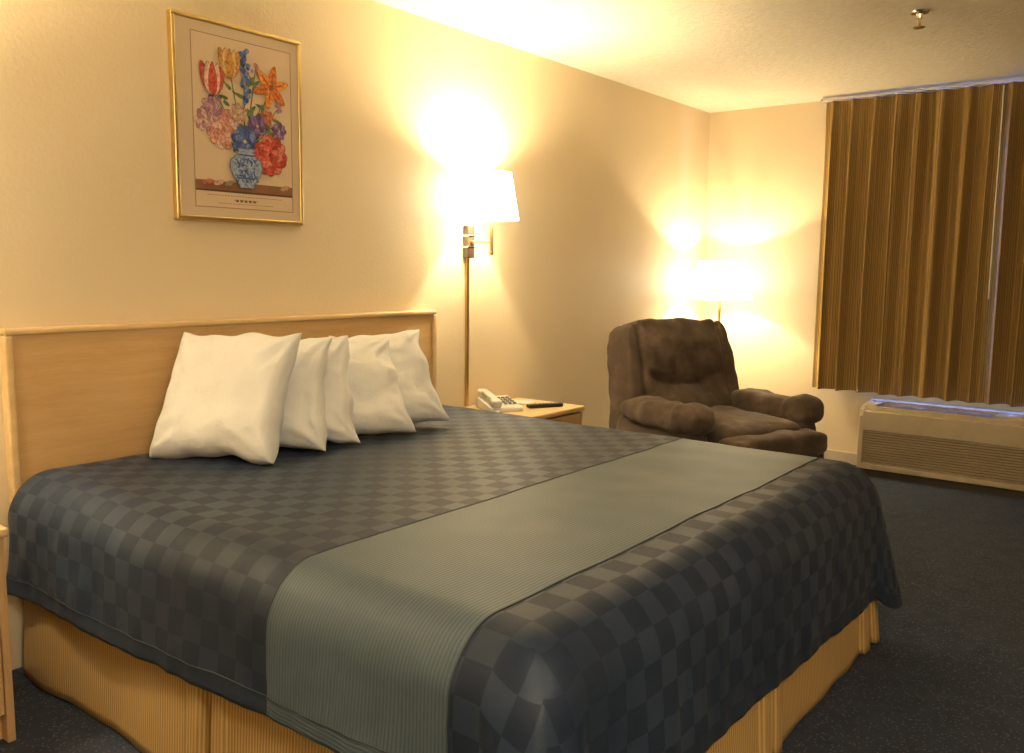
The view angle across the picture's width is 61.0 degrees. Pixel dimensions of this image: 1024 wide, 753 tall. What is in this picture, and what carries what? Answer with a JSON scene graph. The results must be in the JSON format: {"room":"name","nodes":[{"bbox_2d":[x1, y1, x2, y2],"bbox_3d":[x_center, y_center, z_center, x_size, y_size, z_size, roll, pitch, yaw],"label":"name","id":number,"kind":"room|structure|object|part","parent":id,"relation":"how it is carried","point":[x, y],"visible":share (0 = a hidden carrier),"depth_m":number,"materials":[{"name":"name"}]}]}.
{"room":"hotel room","nodes":[
{"label":"hotel room","id":0,"kind":"room"},
{"bbox_2d":[0,0,709,669],"bbox_3d":[-0.805,-0.391,3.734,0.100,2.440,7.318,6,9,38],"label":"wall","id":1,"kind":"structure","parent":0,"point":[400,108],"depth_m":3.83,"materials":[{"name":"paint"}]},
{"bbox_2d":[0,310,436,506],"bbox_3d":[-0.976,0.189,3.473,0.044,0.850,1.935,6,9,38],"label":"headboard","id":2,"kind":"object","parent":1,"relation":"attached to","point":[72,395],"visible":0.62,"depth_m":2.92,"materials":[{"name":"brown wood"}]},
{"bbox_3d":[-1.564,0.285,2.728,0.044,0.830,0.027,6,9,38],"label":"rail","id":3,"kind":"part","parent":2,"relation":"part of","materials":[{"name":"brown wood"}]},
{"bbox_3d":[-0.971,-0.222,3.422,0.044,0.022,1.935,6,9,38],"label":"rail","id":4,"kind":"part","parent":2,"relation":"part of","materials":[{"name":"brown wood"}]},
{"bbox_3d":[-0.387,0.112,4.220,0.044,0.830,0.027,6,9,38],"label":"rail","id":5,"kind":"part","parent":2,"relation":"part of","materials":[{"name":"brown wood"}]},
{"bbox_2d":[166,8,303,225],"bbox_3d":[-1.020,-0.942,3.271,0.032,0.717,0.558,6,9,38],"label":"framed picture","id":6,"kind":"object","parent":1,"relation":"attached to","point":[235,91],"visible":1,"depth_m":3.24,"materials":[{"name":"multicoloured paper"}]},
{"bbox_3d":[-1.188,-0.918,3.060,0.029,0.689,0.016,6,9,38],"label":"frame","id":7,"kind":"part","parent":6,"relation":"part of","materials":[{"name":"gold metal"}]},
{"bbox_3d":[-1.018,-1.290,3.229,0.029,0.016,0.558,6,9,38],"label":"frame","id":8,"kind":"part","parent":6,"relation":"part of","materials":[{"name":"gold metal"}]},
{"bbox_3d":[-1.025,-0.595,3.315,0.029,0.016,0.558,6,9,38],"label":"frame","id":9,"kind":"part","parent":6,"relation":"part of","materials":[{"name":"gold metal"}]},
{"bbox_2d":[190,29,292,212],"bbox_3d":[-1.003,-0.941,3.276,0.010,0.617,0.435,6,9,38],"label":"print","id":10,"kind":"object","parent":6,"relation":"attached to","point":[241,87],"depth_m":3.26},
{"bbox_3d":[-0.854,-0.967,3.484,0.029,0.689,0.016,6,9,38],"label":"frame","id":11,"kind":"part","parent":6,"relation":"part of","materials":[{"name":"gold metal"}]},
{"bbox_2d":[463,170,518,405],"bbox_3d":[-0.104,-0.412,4.286,0.268,1.160,0.268,0,7,-7],"label":"wall lamp","id":12,"kind":"object","parent":1,"relation":"attached to","point":[491,195],"visible":1,"depth_m":4.16,"materials":[{"name":"white fabric"}]},
{"bbox_3d":[-0.228,-0.222,4.406,0.013,0.750,0.018,6,9,38],"label":"cord","id":13,"kind":"part","parent":12,"relation":"part of","materials":[{"name":"gold metal"}]},
{"bbox_3d":[-0.153,-0.665,4.296,0.133,0.014,0.014,6,9,38],"label":"arm","id":14,"kind":"part","parent":12,"relation":"part of","materials":[{"name":"gold metal"}]},
{"bbox_3d":[-0.100,-0.727,4.247,0.018,0.245,0.018,6,9,38],"label":"stem","id":15,"kind":"part","parent":12,"relation":"part of","materials":[{"name":"gold metal"}]},
{"bbox_3d":[-0.099,-0.876,4.229,0.268,0.225,0.268,6,9,38],"label":"lamp shade","id":16,"kind":"part","parent":12,"relation":"part of","materials":[{"name":"fabric"}]},
{"bbox_2d":[0,465,1023,752],"bbox_3d":[1.109,1.075,2.394,4.998,0.100,7.318,6,9,38],"label":"floor","id":17,"kind":"structure","parent":0,"point":[944,673],"depth_m":2.93,"materials":[{"name":"carpet"}]},
{"bbox_2d":[0,525,15,742],"bbox_3d":[-1.666,0.705,2.284,0.456,0.602,0.510,6,9,38],"label":"nightstand","id":18,"kind":"object","parent":17,"relation":"on","point":[7,713],"visible":1,"depth_m":2.35,"materials":[{"name":"brown wood"}]},
{"bbox_3d":[-1.514,0.785,2.174,0.022,0.305,0.440,6,9,38],"label":"drawer","id":19,"kind":"part","parent":18,"relation":"part of","materials":[{"name":"brown wood"}]},
{"bbox_2d":[6,405,902,752],"bbox_3d":[-0.087,0.621,2.887,2.120,0.655,2.171,6,9,38],"label":"bed","id":20,"kind":"object","parent":17,"relation":"on","point":[475,580],"visible":1,"depth_m":2.16,"materials":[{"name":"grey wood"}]},
{"bbox_2d":[149,332,301,464],"bbox_3d":[-0.979,0.067,2.966,0.460,0.430,0.296,2,7,13],"label":"pillow","id":21,"kind":"object","parent":20,"relation":"on","point":[226,395],"visible":1,"depth_m":2.89,"materials":[{"name":"fabric"}]},
{"bbox_2d":[279,337,331,450],"bbox_3d":[-0.855,0.064,3.105,0.426,0.404,0.231,1,7,5],"label":"pillow","id":22,"kind":"object","parent":20,"relation":"on","point":[304,424],"visible":0.41,"depth_m":3.04,"materials":[{"name":"fabric"}]},
{"bbox_2d":[306,335,359,442],"bbox_3d":[-0.768,0.054,3.201,0.432,0.402,0.222,0,7,-3],"label":"pillow","id":23,"kind":"object","parent":20,"relation":"on","point":[339,403],"visible":0.37,"depth_m":3.16,"materials":[{"name":"fabric"}]},
{"bbox_2d":[348,339,415,433],"bbox_3d":[-0.632,0.050,3.368,0.496,0.372,0.254,-2,7,-18],"label":"pillow","id":24,"kind":"object","parent":20,"relation":"on","point":[379,406],"visible":0.49,"depth_m":3.34,"materials":[{"name":"fabric"}]},
{"bbox_2d":[329,329,449,422],"bbox_3d":[-0.514,0.018,3.523,0.496,0.400,0.245,-3,8,-24],"label":"pillow","id":25,"kind":"object","parent":20,"relation":"on","point":[422,402],"visible":0.47,"depth_m":3.52,"materials":[{"name":"fabric"}]},
{"bbox_2d":[465,397,584,424],"bbox_3d":[0.056,0.453,4.468,0.456,0.602,0.495,6,9,38],"label":"nightstand","id":26,"kind":"object","parent":17,"relation":"on","point":[568,413],"visible":0.14,"depth_m":4.38,"materials":[{"name":"brown wood"}]},
{"bbox_2d":[476,389,522,412],"bbox_3d":[-0.054,0.119,4.323,0.178,0.093,0.257,-3,8,-24],"label":"telephone","id":27,"kind":"object","parent":26,"relation":"on","point":[487,401],"visible":0.91,"depth_m":4.29,"materials":[{"name":"white plastic"}]},
{"bbox_2d":[514,400,534,404],"bbox_3d":[0.037,0.134,4.551,0.140,0.010,0.100,3,8,21],"label":"notepad","id":28,"kind":"object","parent":26,"relation":"on","point":[521,402],"visible":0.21,"depth_m":4.54,"materials":[{"name":"white paper"}]},
{"bbox_2d":[526,402,562,407],"bbox_3d":[0.167,0.145,4.425,0.190,0.020,0.048,-3,8,-24],"label":"remote control","id":29,"kind":"object","parent":26,"relation":"on","point":[551,404],"visible":1,"depth_m":4.41,"materials":[{"name":"black plastic"}]},
{"bbox_3d":[0.210,0.289,4.327,0.022,0.165,0.425,6,9,38],"label":"drawer","id":30,"kind":"part","parent":26,"relation":"part of","materials":[{"name":"brown wood"}]},
{"bbox_2d":[607,318,826,457],"bbox_3d":[1.112,0.208,4.799,1.022,1.029,1.083,-3,8,-30],"label":"recliner armchair","id":31,"kind":"object","parent":17,"relation":"on","point":[673,377],"visible":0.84,"depth_m":4.85,"materials":[{"name":"brown fabric"}]},
{"bbox_3d":[0.783,0.455,4.624,0.161,0.467,0.628,-3,8,-30],"label":"arm panel","id":32,"kind":"part","parent":31,"relation":"part of","materials":[{"name":"brown fabric"}]},
{"bbox_2d":[621,395,715,435],"bbox_3d":[0.800,0.192,4.559,0.222,0.173,0.630,-3,8,-30],"label":"armrest","id":33,"kind":"object","parent":31,"relation":"on","point":[649,414],"depth_m":4.43,"materials":[{"name":"brown fabric"}]},
{"bbox_3d":[0.954,0.007,5.064,0.848,0.698,0.398,-3,8,-30],"label":"backrest","id":34,"kind":"part","parent":31,"relation":"part of","materials":[{"name":"brown fabric"}]},
{"bbox_2d":[706,405,800,442],"bbox_3d":[1.160,0.298,4.729,0.634,0.205,0.662,-3,8,-30],"label":"seat cushion","id":35,"kind":"object","parent":31,"relation":"on","point":[732,423],"depth_m":4.55,"materials":[{"name":"brown fabric"}]},
{"bbox_2d":[730,388,823,423],"bbox_3d":[1.483,0.157,4.949,0.214,0.172,0.639,-3,8,-30],"label":"armrest","id":36,"kind":"object","parent":31,"relation":"on","point":[802,408],"depth_m":4.81,"materials":[{"name":"brown fabric"}]},
{"bbox_3d":[1.460,0.412,5.009,0.160,0.468,0.626,-3,8,-30],"label":"arm panel","id":37,"kind":"part","parent":31,"relation":"part of","materials":[{"name":"brown fabric"}]},
{"bbox_2d":[687,261,751,321],"bbox_3d":[1.437,-0.118,6.091,0.440,1.365,0.440,6,9,38],"label":"floor lamp","id":38,"kind":"object","parent":17,"relation":"on","point":[712,280],"visible":0.67,"depth_m":5.86,"materials":[{"name":"white fabric"}]},
{"bbox_3d":[1.443,-0.666,6.023,0.440,0.260,0.440,6,9,38],"label":"lamp shade","id":39,"kind":"part","parent":38,"relation":"part of","materials":[{"name":"fabric"}]},
{"bbox_2d":[856,398,1023,498],"bbox_3d":[2.743,0.434,5.382,1.085,0.473,0.302,6,9,38],"label":"air conditioner","id":40,"kind":"object","parent":17,"relation":"on","point":[974,449],"visible":1,"depth_m":5.31,"materials":[{"name":"beige plastic"}]},
{"bbox_3d":[2.353,0.196,5.644,0.070,0.052,0.135,6,9,38],"label":"panel","id":41,"kind":"part","parent":40,"relation":"part of","materials":[{"name":"beige plastic"}]},
{"bbox_3d":[2.686,0.245,5.282,1.045,0.032,0.040,6,9,38],"label":"panel","id":42,"kind":"part","parent":40,"relation":"part of","materials":[{"name":"beige plastic"}]},
{"bbox_3d":[2.807,0.217,5.434,1.045,0.051,0.102,6,9,38],"label":"panel","id":43,"kind":"part","parent":40,"relation":"part of","materials":[{"name":"beige plastic"}]},
{"bbox_3d":[3.026,0.267,5.122,0.310,0.054,0.135,6,9,38],"label":"control lid","id":44,"kind":"part","parent":40,"relation":"part of","materials":[{"name":"beige plastic"}]},
{"bbox_2d":[373,0,1023,112],"bbox_3d":[1.136,-1.445,2.081,4.998,0.100,7.318,6,9,38],"label":"ceiling","id":45,"kind":"structure","parent":0,"point":[711,56],"depth_m":4.33,"materials":[{"name":"white paint"}]},
{"bbox_2d":[910,9,929,28],"bbox_3d":[1.792,-1.569,3.827,0.080,0.069,0.080,6,9,38],"label":"sprinkler","id":46,"kind":"object","parent":45,"relation":"attached to","point":[918,13],"visible":1,"depth_m":3.81,"materials":[{"name":"silver metal"}]},
{"bbox_2d":[702,81,1023,452],"bbox_3d":[3.348,-0.511,5.060,4.798,2.440,0.100,6,9,38],"label":"wall","id":47,"kind":"structure","parent":0,"point":[766,164],"depth_m":6.13,"materials":[{"name":"paint"}]},
{"bbox_2d":[824,449,856,464],"bbox_3d":[3.301,0.665,5.162,4.798,0.080,0.012,6,9,38],"label":"baseboard","id":48,"kind":"structure","parent":47,"relation":"attached to","point":[848,457],"depth_m":5.96,"materials":[{"name":"paint"}]},
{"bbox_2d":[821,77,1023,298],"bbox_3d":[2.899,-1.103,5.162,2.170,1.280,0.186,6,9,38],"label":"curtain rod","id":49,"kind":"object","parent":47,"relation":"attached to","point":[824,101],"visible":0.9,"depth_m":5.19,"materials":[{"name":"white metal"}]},
{"bbox_2d":[812,83,1003,402],"bbox_3d":[2.458,-0.817,5.513,1.035,1.893,0.111,6,9,38],"label":"curtain","id":50,"kind":"object","parent":49,"relation":"hanging from","point":[909,181],"depth_m":5.49,"materials":[{"name":"brown fabric"}]},
{"bbox_2d":[979,81,1023,406],"bbox_3d":[3.285,-0.729,4.870,1.082,1.892,0.120,6,9,38],"label":"curtain","id":51,"kind":"object","parent":49,"relation":"hanging from","point":[1002,375],"depth_m":5.16,"materials":[{"name":"brown fabric"}]}
]}

